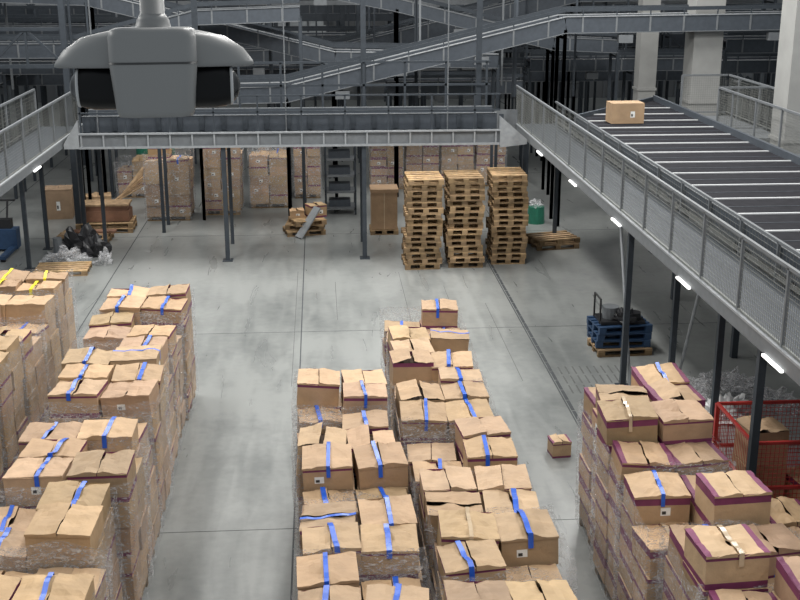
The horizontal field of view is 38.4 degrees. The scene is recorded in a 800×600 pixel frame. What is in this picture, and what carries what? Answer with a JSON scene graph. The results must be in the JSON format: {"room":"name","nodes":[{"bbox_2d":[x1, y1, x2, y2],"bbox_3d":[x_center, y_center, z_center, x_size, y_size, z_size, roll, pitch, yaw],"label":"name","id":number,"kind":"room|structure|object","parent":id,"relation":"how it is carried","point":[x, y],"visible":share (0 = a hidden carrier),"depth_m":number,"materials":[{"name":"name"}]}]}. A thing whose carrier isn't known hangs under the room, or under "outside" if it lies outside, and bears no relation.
{"room":"distribution center","nodes":[
{"label":"distribution center","id":0,"kind":"room"},
{"bbox_2d":[54,0,253,117],"bbox_3d":[-0.378,-0.837,1.623,0.258,1.151,0.214,8,19,26],"label":"security camera","id":1,"kind":"object","parent":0,"point":[152,68],"visible":1,"depth_m":1.71,"materials":[{"name":"white plastic"}]},
{"bbox_2d":[54,30,253,67],"bbox_3d":[-0.377,-0.386,1.763,0.302,0.054,0.111,-3,14,-9],"label":"hood","id":2,"kind":"object","parent":1,"relation":"attached to","point":[213,50],"depth_m":1.73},
{"bbox_2d":[0,21,771,102],"bbox_3d":[-2.408,-16.655,60.892,48.000,12.000,0.360,-1,17,-4],"label":"wall","id":3,"kind":"structure","parent":0,"point":[601,86],"depth_m":62.61,"materials":[{"name":"grey"}]},
{"bbox_2d":[235,21,326,31],"bbox_3d":[-6.377,-14.094,61.063,5.100,2.700,0.160,-1,17,-4],"label":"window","id":4,"kind":"structure","parent":3,"relation":"in","point":[304,23],"depth_m":60.97,"materials":[{"name":"grey glass"}]},
{"bbox_2d":[0,96,799,599],"bbox_3d":[-0.167,-1.534,31.992,48.000,0.200,66.000,-1,17,-4],"label":"floor","id":5,"kind":"structure","parent":0,"point":[234,466],"depth_m":24.83,"materials":[{"name":"concrete"}]},
{"bbox_2d":[0,411,5,506],"bbox_3d":[-6.462,2.124,16.003,1.577,2.062,1.350,-1,17,-4],"label":"pallet","id":6,"kind":"object","parent":5,"relation":"on","point":[1,443],"visible":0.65,"depth_m":16.66,"materials":[{"name":"brown cardboard"}]},
{"bbox_2d":[0,199,20,261],"bbox_3d":[-10.599,-1.854,30.494,0.700,1.276,1.980,-1,17,-4],"label":"truck","id":7,"kind":"object","parent":5,"relation":"on","point":[10,238],"visible":1,"depth_m":30.78,"materials":[{"name":"blue metal"}]},
{"bbox_2d":[0,335,29,474],"bbox_3d":[-6.481,1.706,17.226,1.540,2.153,1.334,-1,17,-4],"label":"pallet","id":8,"kind":"object","parent":5,"relation":"on","point":[13,419],"visible":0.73,"depth_m":17.14,"materials":[{"name":"brown cardboard"}]},
{"bbox_2d":[0,319,50,424],"bbox_3d":[-6.550,1.383,18.470,1.541,2.051,1.316,-1,17,-4],"label":"pallet","id":9,"kind":"object","parent":5,"relation":"on","point":[35,396],"visible":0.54,"depth_m":18.28,"materials":[{"name":"brown cardboard"}]},
{"bbox_2d":[0,292,63,414],"bbox_3d":[-6.668,1.002,19.686,1.557,2.076,1.355,-1,17,-4],"label":"pallet","id":10,"kind":"object","parent":5,"relation":"on","point":[19,310],"visible":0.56,"depth_m":19.51,"materials":[{"name":"brown cardboard"}]},
{"bbox_2d":[0,69,67,191],"bbox_3d":[-13.170,-5.418,37.197,1.210,4.220,16.090,-1,17,-4],"label":"conveyor","id":11,"kind":"object","parent":5,"relation":"on","point":[1,76],"visible":0.12,"depth_m":42.05,"materials":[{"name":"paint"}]},
{"bbox_2d":[0,268,79,360],"bbox_3d":[-6.760,0.593,20.948,1.562,2.128,1.326,-1,17,-4],"label":"pallet","id":12,"kind":"object","parent":5,"relation":"on","point":[13,281],"visible":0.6,"depth_m":20.71,"materials":[{"name":"brown cardboard"}]},
{"bbox_2d":[0,89,86,270],"bbox_3d":[-8.515,-0.867,22.156,1.245,4.222,20.042,-1,17,-4],"label":"walkway","id":13,"kind":"object","parent":5,"relation":"on","point":[27,154],"visible":0.91,"depth_m":27.84,"materials":[{"name":"metal"}]},
{"bbox_2d":[0,542,113,599],"bbox_3d":[-3.671,3.559,11.302,1.561,2.039,1.353,-1,17,-4],"label":"pallet","id":14,"kind":"object","parent":5,"relation":"on","point":[55,583],"visible":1,"depth_m":10.94,"materials":[{"name":"brown cardboard"}]},
{"bbox_2d":[0,59,118,198],"bbox_3d":[-12.541,-5.676,37.375,6.290,4.610,1.324,-1,17,-4],"label":"conveyor","id":15,"kind":"object","parent":5,"relation":"on","point":[31,71],"visible":0.42,"depth_m":36.48,"materials":[{"name":"metal"}]},
{"bbox_2d":[33,261,91,275],"bbox_3d":[-8.465,-0.775,28.892,1.300,0.144,0.905,-2,17,-7],"label":"wooden pallet","id":16,"kind":"object","parent":5,"relation":"on","point":[84,267],"visible":0.8,"depth_m":28.86,"materials":[{"name":"brown wood"}]},
{"bbox_2d":[0,480,127,599],"bbox_3d":[-3.860,3.155,12.508,1.535,2.113,1.319,-1,17,-4],"label":"pallet","id":17,"kind":"object","parent":5,"relation":"on","point":[80,515],"visible":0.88,"depth_m":12.04,"materials":[{"name":"brown cardboard"}]},
{"bbox_2d":[0,17,135,38],"bbox_3d":[-11.242,-6.587,38.660,9.090,5.610,1.120,-1,17,-4],"label":"conveyor","id":18,"kind":"object","parent":5,"relation":"on","point":[77,28],"visible":0.2,"depth_m":37.47,"materials":[{"name":"metal"}]},
{"bbox_2d":[39,245,112,265],"bbox_3d":[-8.353,-1.159,29.527,1.964,0.511,0.661,-1,17,-4],"label":"plastic film","id":19,"kind":"object","parent":5,"relation":"on","point":[60,253],"visible":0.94,"depth_m":29.58,"materials":[{"name":"white"}]},
{"bbox_2d":[0,438,153,599],"bbox_3d":[-3.813,2.768,13.750,1.563,2.134,1.315,-1,17,-4],"label":"pallet","id":20,"kind":"object","parent":5,"relation":"on","point":[41,462],"visible":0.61,"depth_m":13.23,"materials":[{"name":"brown cardboard"}]},
{"bbox_2d":[52,222,111,258],"bbox_3d":[-8.478,-1.627,30.567,1.658,0.804,1.019,3,17,11],"label":"bags","id":21,"kind":"object","parent":5,"relation":"on","point":[88,241],"visible":0.91,"depth_m":30.37,"materials":[{"name":"plastic"}]},
{"bbox_2d":[14,413,162,575],"bbox_3d":[-3.988,2.444,14.968,1.570,2.050,1.357,-1,17,-4],"label":"pallet","id":22,"kind":"object","parent":5,"relation":"on","point":[100,432],"visible":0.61,"depth_m":14.48,"materials":[{"name":"brown cardboard"}]},
{"bbox_2d":[45,167,144,241],"bbox_3d":[-9.174,-2.875,33.677,2.990,1.391,4.715,-1,17,-4],"label":"crates","id":23,"kind":"object","parent":5,"relation":"on","point":[59,198],"visible":0.61,"depth_m":33.35,"materials":[{"name":"brown cardboard"}]},
{"bbox_2d":[44,362,173,527],"bbox_3d":[-4.062,2.039,16.253,1.510,2.080,1.330,-1,17,-4],"label":"pallet","id":24,"kind":"object","parent":5,"relation":"on","point":[95,391],"visible":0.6,"depth_m":15.74,"materials":[{"name":"brown cardboard"}]},
{"bbox_2d":[61,335,179,482],"bbox_3d":[-4.222,1.654,17.485,1.562,2.102,1.336,-1,17,-4],"label":"pallet","id":25,"kind":"object","parent":5,"relation":"on","point":[151,350],"visible":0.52,"depth_m":17.16,"materials":[{"name":"brown cardboard"}]},
{"bbox_2d":[115,154,147,197],"bbox_3d":[-8.761,-4.124,38.011,1.133,1.270,1.306,-1,17,-4],"label":"pallet","id":26,"kind":"object","parent":5,"relation":"on","point":[125,174],"visible":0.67,"depth_m":37.49,"materials":[{"name":"brown cardboard"}]},
{"bbox_2d":[78,311,188,451],"bbox_3d":[-4.303,1.307,18.747,1.508,2.037,1.361,-1,17,-4],"label":"pallet","id":27,"kind":"object","parent":5,"relation":"on","point":[109,329],"visible":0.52,"depth_m":18.40,"materials":[{"name":"brown cardboard"}]},
{"bbox_2d":[0,22,275,127],"bbox_3d":[-11.608,-10.798,50.346,12.098,6.899,1.120,-1,17,-4],"label":"conveyor","id":28,"kind":"object","parent":5,"relation":"on","point":[2,96],"visible":0.02,"depth_m":50.91,"materials":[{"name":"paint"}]},
{"bbox_2d":[99,283,197,420],"bbox_3d":[-4.342,0.893,19.951,1.522,2.131,1.318,-1,17,-4],"label":"pallet","id":29,"kind":"object","parent":5,"relation":"on","point":[170,302],"visible":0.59,"depth_m":19.52,"materials":[{"name":"brown cardboard"}]},
{"bbox_2d":[0,0,305,219],"bbox_3d":[-9.140,-5.531,33.789,12.590,6.410,1.024,-1,17,-4],"label":"conveyor","id":30,"kind":"object","parent":5,"relation":"on","point":[255,14],"visible":0.48,"depth_m":32.82,"materials":[{"name":"metal"}]},
{"bbox_2d":[136,148,174,154],"bbox_3d":[-8.271,-4.564,39.071,1.300,1.500,0.600,-1,17,-4],"label":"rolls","id":31,"kind":"object","parent":5,"relation":"on","point":[138,151],"visible":0.02,"depth_m":38.65,"materials":[{"name":"plastic"}]},
{"bbox_2d":[143,148,195,220],"bbox_3d":[-6.926,-3.568,34.628,1.449,2.167,1.340,-1,17,-4],"label":"pallet","id":32,"kind":"object","parent":5,"relation":"on","point":[180,170],"visible":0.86,"depth_m":34.15,"materials":[{"name":"brown cardboard"}]},
{"bbox_2d":[0,0,391,106],"bbox_3d":[-8.905,-9.503,47.793,17.090,5.900,1.324,-1,17,-4],"label":"conveyor","id":33,"kind":"object","parent":5,"relation":"on","point":[303,8],"visible":0.16,"depth_m":46.66,"materials":[{"name":"metal"}]},
{"bbox_2d":[203,148,244,214],"bbox_3d":[-5.458,-3.829,35.403,1.285,2.218,1.312,-1,17,-4],"label":"pallet","id":34,"kind":"object","parent":5,"relation":"on","point":[212,166],"visible":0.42,"depth_m":34.88,"materials":[{"name":"brown cardboard"}]},
{"bbox_2d":[0,0,499,196],"bbox_3d":[-5.753,-6.331,35.365,17.590,7.028,1.024,-1,17,-4],"label":"conveyor","id":35,"kind":"object","parent":5,"relation":"on","point":[257,38],"visible":0.34,"depth_m":34.70,"materials":[{"name":"metal"}]},
{"bbox_2d":[247,148,287,207],"bbox_3d":[-4.127,-4.015,36.405,1.306,1.992,1.310,-1,17,-4],"label":"pallet","id":36,"kind":"object","parent":5,"relation":"on","point":[267,173],"visible":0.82,"depth_m":35.90,"materials":[{"name":"brown cardboard"}]},
{"bbox_2d":[258,147,292,180],"bbox_3d":[-4.118,-4.741,37.880,1.156,2.528,1.347,-1,17,-4],"label":"pallet","id":37,"kind":"object","parent":5,"relation":"on","point":[260,148],"visible":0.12,"depth_m":37.24,"materials":[{"name":"brown wood"}]},
{"bbox_2d":[64,0,526,261],"bbox_3d":[-2.643,-5.645,29.697,11.680,9.000,2.140,-1,17,-4],"label":"bridge","id":38,"kind":"object","parent":5,"relation":"on","point":[363,126],"visible":0.95,"depth_m":29.43,"materials":[{"name":"metal"}]},
{"bbox_2d":[283,202,326,238],"bbox_3d":[-2.713,-2.288,32.710,1.286,0.827,1.349,-1,17,-4],"label":"heap","id":39,"kind":"object","parent":5,"relation":"on","point":[313,221],"visible":1,"depth_m":32.66,"materials":[{"name":"brown wood"}]},
{"bbox_2d":[292,147,321,197],"bbox_3d":[-3.053,-4.638,37.759,0.953,2.401,1.306,-1,17,-4],"label":"pallet","id":40,"kind":"object","parent":5,"relation":"on","point":[312,154],"visible":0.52,"depth_m":37.30,"materials":[{"name":"brown cardboard"}]},
{"bbox_2d":[324,146,356,214],"bbox_3d":[-1.833,-3.862,35.197,0.960,2.400,0.760,-1,17,-4],"label":"shelf rack","id":41,"kind":"object","parent":5,"relation":"on","point":[335,203],"visible":0.77,"depth_m":35.00,"materials":[{"name":"grey metal"}]},
{"bbox_2d":[291,368,390,491],"bbox_3d":[-0.792,2.099,15.967,1.356,2.131,1.318,-1,17,-4],"label":"pallet","id":42,"kind":"object","parent":5,"relation":"on","point":[318,393],"visible":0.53,"depth_m":15.68,"materials":[{"name":"brown cardboard"}]},
{"bbox_2d":[292,409,395,570],"bbox_3d":[-0.689,2.502,14.707,1.347,2.089,1.356,-1,17,-4],"label":"pallet","id":43,"kind":"object","parent":5,"relation":"on","point":[364,427],"visible":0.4,"depth_m":14.23,"materials":[{"name":"brown cardboard"}]},
{"bbox_2d":[297,441,414,554],"bbox_3d":[-0.497,2.861,13.515,1.366,2.093,1.339,-1,17,-4],"label":"pallet","id":44,"kind":"object","parent":5,"relation":"on","point":[381,469],"visible":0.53,"depth_m":13.32,"materials":[{"name":"brown cardboard"}]},
{"bbox_2d":[296,494,426,599],"bbox_3d":[-0.409,3.257,12.280,1.348,2.051,1.345,-1,17,-4],"label":"pallet","id":45,"kind":"object","parent":5,"relation":"on","point":[388,524],"visible":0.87,"depth_m":11.82,"materials":[{"name":"brown cardboard"}]},
{"bbox_2d":[292,548,432,599],"bbox_3d":[-0.332,3.612,11.035,1.365,2.091,1.346,-1,17,-4],"label":"pallet","id":46,"kind":"object","parent":5,"relation":"on","point":[324,576],"visible":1,"depth_m":10.81,"materials":[{"name":"brown cardboard"}]},
{"bbox_2d":[2,148,728,599],"bbox_3d":[0.401,-1.353,31.041,35.000,0.004,60.000,-1,17,-4],"label":"trim","id":47,"kind":"structure","parent":5,"relation":"on","point":[492,266],"depth_m":22.91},
{"bbox_2d":[0,25,750,152],"bbox_3d":[-1.214,-8.309,45.575,30.090,4.900,1.528,-1,17,-4],"label":"conveyor","id":48,"kind":"object","parent":5,"relation":"on","point":[678,37],"visible":0.07,"depth_m":45.09,"materials":[{"name":"metal"}]},
{"bbox_2d":[0,57,751,164],"bbox_3d":[-1.503,-6.954,42.822,29.090,3.900,1.528,-1,17,-4],"label":"conveyor","id":49,"kind":"object","parent":5,"relation":"on","point":[33,80],"visible":0.11,"depth_m":42.22,"materials":[{"name":"metal"}]},
{"bbox_2d":[243,34,495,70],"bbox_3d":[-3.044,-9.370,42.486,13.159,1.520,1.352,3,17,9],"label":"conveyor","id":50,"kind":"object","parent":49,"relation":"attached to","point":[426,69],"visible":0.09,"depth_m":41.49,"materials":[{"name":"grey metal"}]},
{"bbox_2d":[369,184,398,234],"bbox_3d":[-0.467,-2.584,32.856,0.800,1.310,0.760,-1,17,-4],"label":"cardboard box","id":51,"kind":"object","parent":5,"relation":"on","point":[383,197],"visible":1,"depth_m":32.54,"materials":[{"name":"brown cardboard"}]},
{"bbox_2d":[368,146,403,188],"bbox_3d":[-0.485,-5.055,39.167,1.218,2.383,1.315,-1,17,-4],"label":"pallet","id":52,"kind":"object","parent":5,"relation":"on","point":[381,158],"visible":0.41,"depth_m":38.71,"materials":[{"name":"brown cardboard"}]},
{"bbox_2d":[0,0,781,148],"bbox_3d":[-1.147,-11.595,51.079,33.200,8.000,9.800,-1,17,-4],"label":"support frame","id":53,"kind":"object","parent":5,"relation":"on","point":[341,17],"visible":0.04,"depth_m":46.13,"materials":[{"name":"grey metal"}]},
{"bbox_2d":[0,0,782,227],"bbox_3d":[-0.801,-8.562,39.333,30.000,9.000,15.130,-1,17,-4],"label":"truss","id":54,"kind":"object","parent":5,"relation":"on","point":[60,6],"visible":0.28,"depth_m":34.06,"materials":[{"name":"metal"}]},
{"bbox_2d":[403,145,439,178],"bbox_3d":[0.731,-5.178,39.453,1.220,2.453,1.333,-1,17,-4],"label":"pallet","id":55,"kind":"object","parent":5,"relation":"on","point":[416,158],"visible":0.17,"depth_m":38.96,"materials":[{"name":"brown cardboard"}]},
{"bbox_2d":[401,171,443,269],"bbox_3d":[0.558,-2.031,29.274,0.996,2.326,1.196,-1,17,-4],"label":"wooden pallets","id":56,"kind":"object","parent":5,"relation":"on","point":[423,209],"visible":1,"depth_m":28.88,"materials":[{"name":"brown wood"}]},
{"bbox_2d":[380,298,464,429],"bbox_3d":[0.381,1.122,19.298,1.391,2.071,1.352,-1,17,-4],"label":"pallet","id":57,"kind":"object","parent":5,"relation":"on","point":[443,313],"visible":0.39,"depth_m":19.09,"materials":[{"name":"brown cardboard"}]},
{"bbox_2d":[85,0,776,180],"bbox_3d":[1.130,-7.862,40.645,24.090,6.900,1.120,-1,17,-4],"label":"conveyor","id":58,"kind":"object","parent":5,"relation":"on","point":[429,29],"visible":0.3,"depth_m":39.65,"materials":[{"name":"metal"}]},
{"bbox_2d":[386,325,476,421],"bbox_3d":[0.494,1.516,18.098,1.393,2.011,1.332,-1,17,-4],"label":"pallet","id":59,"kind":"object","parent":5,"relation":"on","point":[399,336],"visible":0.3,"depth_m":17.93,"materials":[{"name":"brown cardboard"}]},
{"bbox_2d":[386,348,484,437],"bbox_3d":[0.506,1.847,16.808,1.380,2.126,1.336,-1,17,-4],"label":"pallet","id":60,"kind":"object","parent":5,"relation":"on","point":[439,367],"visible":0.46,"depth_m":16.58,"materials":[{"name":"brown cardboard"}]},
{"bbox_2d":[392,379,494,492],"bbox_3d":[0.591,2.241,15.614,1.354,2.063,1.361,-1,17,-4],"label":"pallet","id":61,"kind":"object","parent":5,"relation":"on","point":[428,408],"visible":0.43,"depth_m":15.15,"materials":[{"name":"brown cardboard"}]},
{"bbox_2d":[267,0,619,196],"bbox_3d":[1.425,-7.046,37.244,11.190,7.309,1.024,-1,17,-4],"label":"conveyor","id":62,"kind":"object","parent":5,"relation":"on","point":[602,44],"visible":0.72,"depth_m":36.66,"materials":[{"name":"metal"}]},
{"bbox_2d":[384,71,522,104],"bbox_3d":[1.746,-6.955,37.717,4.490,0.960,1.120,-1,17,-4],"label":"conveyor","id":63,"kind":"object","parent":62,"relation":"on","point":[459,76],"visible":0.66,"depth_m":37.22,"materials":[{"name":"metal"}]},
{"bbox_2d":[438,145,474,187],"bbox_3d":[1.902,-4.906,39.522,1.223,1.893,1.332,-1,17,-4],"label":"pallet","id":64,"kind":"object","parent":5,"relation":"on","point":[451,157],"visible":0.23,"depth_m":38.95,"materials":[{"name":"brown cardboard"}]},
{"bbox_2d":[403,416,517,517],"bbox_3d":[0.757,2.614,14.334,1.382,2.091,1.344,-1,17,-4],"label":"pallet","id":65,"kind":"object","parent":5,"relation":"on","point":[482,441],"visible":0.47,"depth_m":14.09,"materials":[{"name":"brown cardboard"}]},
{"bbox_2d":[442,170,484,267],"bbox_3d":[1.618,-2.082,29.444,0.997,2.326,1.205,-1,17,-4],"label":"wooden pallets","id":66,"kind":"object","parent":5,"relation":"on","point":[464,192],"visible":0.98,"depth_m":29.04,"materials":[{"name":"brown wood"}]},
{"bbox_2d":[157,3,781,232],"bbox_3d":[3.185,-5.295,33.193,20.090,6.305,1.120,-1,17,-4],"label":"conveyor","id":67,"kind":"object","parent":5,"relation":"on","point":[550,26],"visible":0.77,"depth_m":32.13,"materials":[{"name":"metal"}]},
{"bbox_2d":[414,464,539,599],"bbox_3d":[0.877,3.023,13.093,1.371,2.028,1.354,-1,17,-4],"label":"pallet","id":68,"kind":"object","parent":5,"relation":"on","point":[506,488],"visible":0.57,"depth_m":12.80,"materials":[{"name":"brown cardboard"}]},
{"bbox_2d":[473,145,506,185],"bbox_3d":[3.064,-5.086,39.766,1.123,2.096,1.339,-1,17,-4],"label":"pallet","id":69,"kind":"object","parent":5,"relation":"on","point":[481,159],"visible":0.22,"depth_m":39.24,"materials":[{"name":"brown cardboard"}]},
{"bbox_2d":[426,507,576,599],"bbox_3d":[0.987,3.355,11.903,1.390,2.081,1.357,-1,17,-4],"label":"pallet","id":70,"kind":"object","parent":5,"relation":"on","point":[470,545],"visible":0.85,"depth_m":11.70,"materials":[{"name":"brown cardboard"}]},
{"bbox_2d":[436,579,576,599],"bbox_3d":[1.023,3.760,10.639,1.382,2.037,1.321,-1,17,-4],"label":"pallet","id":71,"kind":"object","parent":5,"relation":"on","point":[554,589],"visible":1,"depth_m":10.75,"materials":[{"name":"brown cardboard"}]},
{"bbox_2d":[485,167,528,263],"bbox_3d":[2.774,-2.192,29.804,0.988,2.326,1.182,-1,17,-4],"label":"wooden pallets","id":72,"kind":"object","parent":5,"relation":"on","point":[508,200],"visible":1,"depth_m":29.42,"materials":[{"name":"brown wood"}]},
{"bbox_2d":[528,199,543,224],"bbox_3d":[4.033,-2.647,34.054,0.520,0.735,0.523,-1,17,-4],"label":"waste bin","id":73,"kind":"object","parent":5,"relation":"on","point":[536,212],"visible":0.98,"depth_m":33.90,"materials":[{"name":"plastic"}]},
{"bbox_2d":[338,21,736,113],"bbox_3d":[6.630,-12.230,54.387,19.106,7.298,1.120,-1,17,-4],"label":"conveyor","id":74,"kind":"object","parent":5,"relation":"on","point":[585,91],"visible":0.02,"depth_m":54.96,"materials":[{"name":"metal"}]},
{"bbox_2d":[356,5,726,162],"bbox_3d":[6.642,-9.226,43.776,16.620,7.698,1.120,-1,17,-4],"label":"conveyor","id":75,"kind":"object","parent":5,"relation":"on","point":[357,6],"visible":0.11,"depth_m":43.75,"materials":[{"name":"metal"}]},
{"bbox_2d":[526,230,579,250],"bbox_3d":[4.178,-1.624,31.444,1.244,0.290,0.964,-5,17,-15],"label":"wooden pallets","id":76,"kind":"object","parent":5,"relation":"on","point":[541,239],"visible":0.95,"depth_m":31.18,"materials":[{"name":"brown wood"}]},
{"bbox_2d":[547,433,571,458],"bbox_3d":[2.546,2.323,18.380,0.312,0.303,0.316,-3,17,-9],"label":"carton","id":77,"kind":"object","parent":5,"relation":"on","point":[558,446],"visible":1,"depth_m":18.27,"materials":[{"name":"cardboard"}]},
{"bbox_2d":[587,292,652,357],"bbox_3d":[4.426,0.453,23.150,1.139,1.119,0.932,-2,17,-7],"label":"pallets","id":78,"kind":"object","parent":5,"relation":"on","point":[601,327],"visible":0.8,"depth_m":22.92,"materials":[{"name":"blue wood"}]},
{"bbox_2d":[511,47,739,119],"bbox_3d":[11.765,-11.371,52.928,13.090,6.500,1.120,-1,17,-4],"label":"conveyor","id":79,"kind":"object","parent":5,"relation":"on","point":[512,98],"visible":0.02,"depth_m":53.42,"materials":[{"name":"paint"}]},
{"bbox_2d":[519,49,751,179],"bbox_3d":[9.779,-6.555,40.625,10.890,4.410,1.324,-1,17,-4],"label":"conveyor","id":80,"kind":"object","parent":5,"relation":"on","point":[667,59],"visible":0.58,"depth_m":39.39,"materials":[{"name":"metal"}]},
{"bbox_2d":[575,362,705,552],"bbox_3d":[3.177,2.145,15.329,1.422,2.412,1.318,-1,17,-4],"label":"pallet","id":81,"kind":"object","parent":5,"relation":"on","point":[656,381],"visible":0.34,"depth_m":15.22,"materials":[{"name":"brown cardboard"}]},
{"bbox_2d":[628,0,660,183],"bbox_3d":[7.786,-8.623,36.083,0.620,11.000,0.620,-1,17,-4],"label":"concrete column","id":82,"kind":"structure","parent":5,"relation":"on","point":[646,52],"depth_m":36.19,"materials":[{"name":"grey concrete"}]},
{"bbox_2d":[494,85,799,475],"bbox_3d":[4.466,-0.052,19.464,1.776,4.222,26.632,-1,17,-4],"label":"walkway","id":83,"kind":"object","parent":5,"relation":"on","point":[764,311],"visible":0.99,"depth_m":18.49,"materials":[{"name":"metal"}]},
{"bbox_2d":[530,4,779,143],"bbox_3d":[11.615,-9.533,48.236,12.090,5.700,1.324,-1,17,-4],"label":"conveyor","id":84,"kind":"object","parent":5,"relation":"on","point":[726,10],"visible":0.11,"depth_m":47.48,"materials":[{"name":"metal"}]},
{"bbox_2d":[589,397,735,599],"bbox_3d":[3.173,2.509,14.056,1.454,2.454,1.349,-1,17,-4],"label":"pallet","id":85,"kind":"object","parent":5,"relation":"on","point":[635,434],"visible":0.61,"depth_m":13.76,"materials":[{"name":"brown cardboard"}]},
{"bbox_2d":[576,95,799,357],"bbox_3d":[6.660,-0.495,21.742,3.150,3.750,24.876,-1,17,-4],"label":"conveyor","id":86,"kind":"object","parent":5,"relation":"on","point":[755,178],"visible":0.7,"depth_m":23.17,"materials":[{"name":"metal"}]},
{"bbox_2d":[605,100,644,123],"bbox_3d":[5.620,-4.697,28.734,0.836,0.502,0.574,-1,17,-4],"label":"carton","id":87,"kind":"object","parent":86,"relation":"on","point":[617,112],"visible":1,"depth_m":28.49,"materials":[{"name":"cardboard"}]},
{"bbox_2d":[627,73,750,174],"bbox_3d":[9.952,-6.355,39.598,3.969,4.607,0.750,-1,17,-4],"label":"staircase","id":88,"kind":"structure","parent":5,"relation":"on","point":[740,74],"depth_m":39.16,"materials":[{"name":"grey metal"}]},
{"bbox_2d":[612,467,772,599],"bbox_3d":[3.236,2.945,12.848,1.435,2.319,1.325,-1,17,-4],"label":"pallet","id":89,"kind":"object","parent":5,"relation":"on","point":[653,501],"visible":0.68,"depth_m":12.50,"materials":[{"name":"brown cardboard"}]},
{"bbox_2d":[676,0,725,221],"bbox_3d":[8.757,-7.713,33.077,0.900,11.000,0.900,-1,17,-4],"label":"concrete column","id":90,"kind":"structure","parent":5,"relation":"on","point":[703,49],"depth_m":32.98,"materials":[{"name":"grey concrete"}]},
{"bbox_2d":[655,521,799,599],"bbox_3d":[3.429,3.294,11.595,1.404,2.376,1.332,-1,17,-4],"label":"pallet","id":91,"kind":"object","parent":5,"relation":"on","point":[742,557],"visible":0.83,"depth_m":11.00,"materials":[{"name":"brown cardboard"}]},
{"bbox_2d":[679,74,799,293],"bbox_3d":[10.485,-0.673,20.999,4.250,4.522,23.025,-1,17,-4],"label":"platform","id":92,"kind":"object","parent":5,"relation":"on","point":[757,130],"visible":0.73,"depth_m":28.31,"materials":[{"name":"metal"}]},
{"bbox_2d":[687,366,799,424],"bbox_3d":[6.061,1.604,20.298,2.051,0.568,1.991,-1,17,-4],"label":"plastic film","id":93,"kind":"object","parent":5,"relation":"on","point":[727,397],"visible":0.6,"depth_m":20.24,"materials":[{"name":"white"}]},
{"bbox_2d":[719,51,777,86],"bbox_3d":[13.779,-5.861,37.985,7.290,4.610,1.324,-1,17,-4],"label":"conveyor","id":94,"kind":"object","parent":5,"relation":"on","point":[737,63],"visible":0.5,"depth_m":36.65,"materials":[{"name":"metal"}]},
{"bbox_2d":[698,556,799,599],"bbox_3d":[3.488,3.665,10.382,1.434,2.369,1.343,-1,17,-4],"label":"pallet","id":95,"kind":"object","parent":5,"relation":"on","point":[787,572],"visible":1,"depth_m":10.57,"materials":[{"name":"brown cardboard"}]},
{"bbox_2d":[719,30,779,115],"bbox_3d":[13.619,-5.659,35.940,7.890,5.410,1.324,-1,17,-4],"label":"conveyor","id":96,"kind":"object","parent":5,"relation":"on","point":[732,43],"visible":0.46,"depth_m":34.48,"materials":[{"name":"metal"}]},
{"bbox_2d":[712,400,799,500],"bbox_3d":[5.447,2.379,16.095,1.740,1.520,1.460,-1,17,-4],"label":"cage","id":97,"kind":"object","parent":5,"relation":"on","point":[772,470],"visible":0.41,"depth_m":16.04,"materials":[{"name":"paint"}]},
{"bbox_2d":[758,0,799,288],"bbox_3d":[9.180,-5.631,26.198,0.900,11.000,0.900,-1,17,-4],"label":"concrete column","id":98,"kind":"structure","parent":5,"relation":"on","point":[787,79],"depth_m":26.14,"materials":[{"name":"grey concrete"}]},
{"bbox_2d":[770,496,799,539],"bbox_3d":[4.688,3.240,12.955,1.301,1.692,1.334,-1,17,-4],"label":"pallet","id":99,"kind":"object","parent":5,"relation":"on","point":[784,510],"visible":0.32,"depth_m":12.96,"materials":[{"name":"brown cardboard"}]}
]}

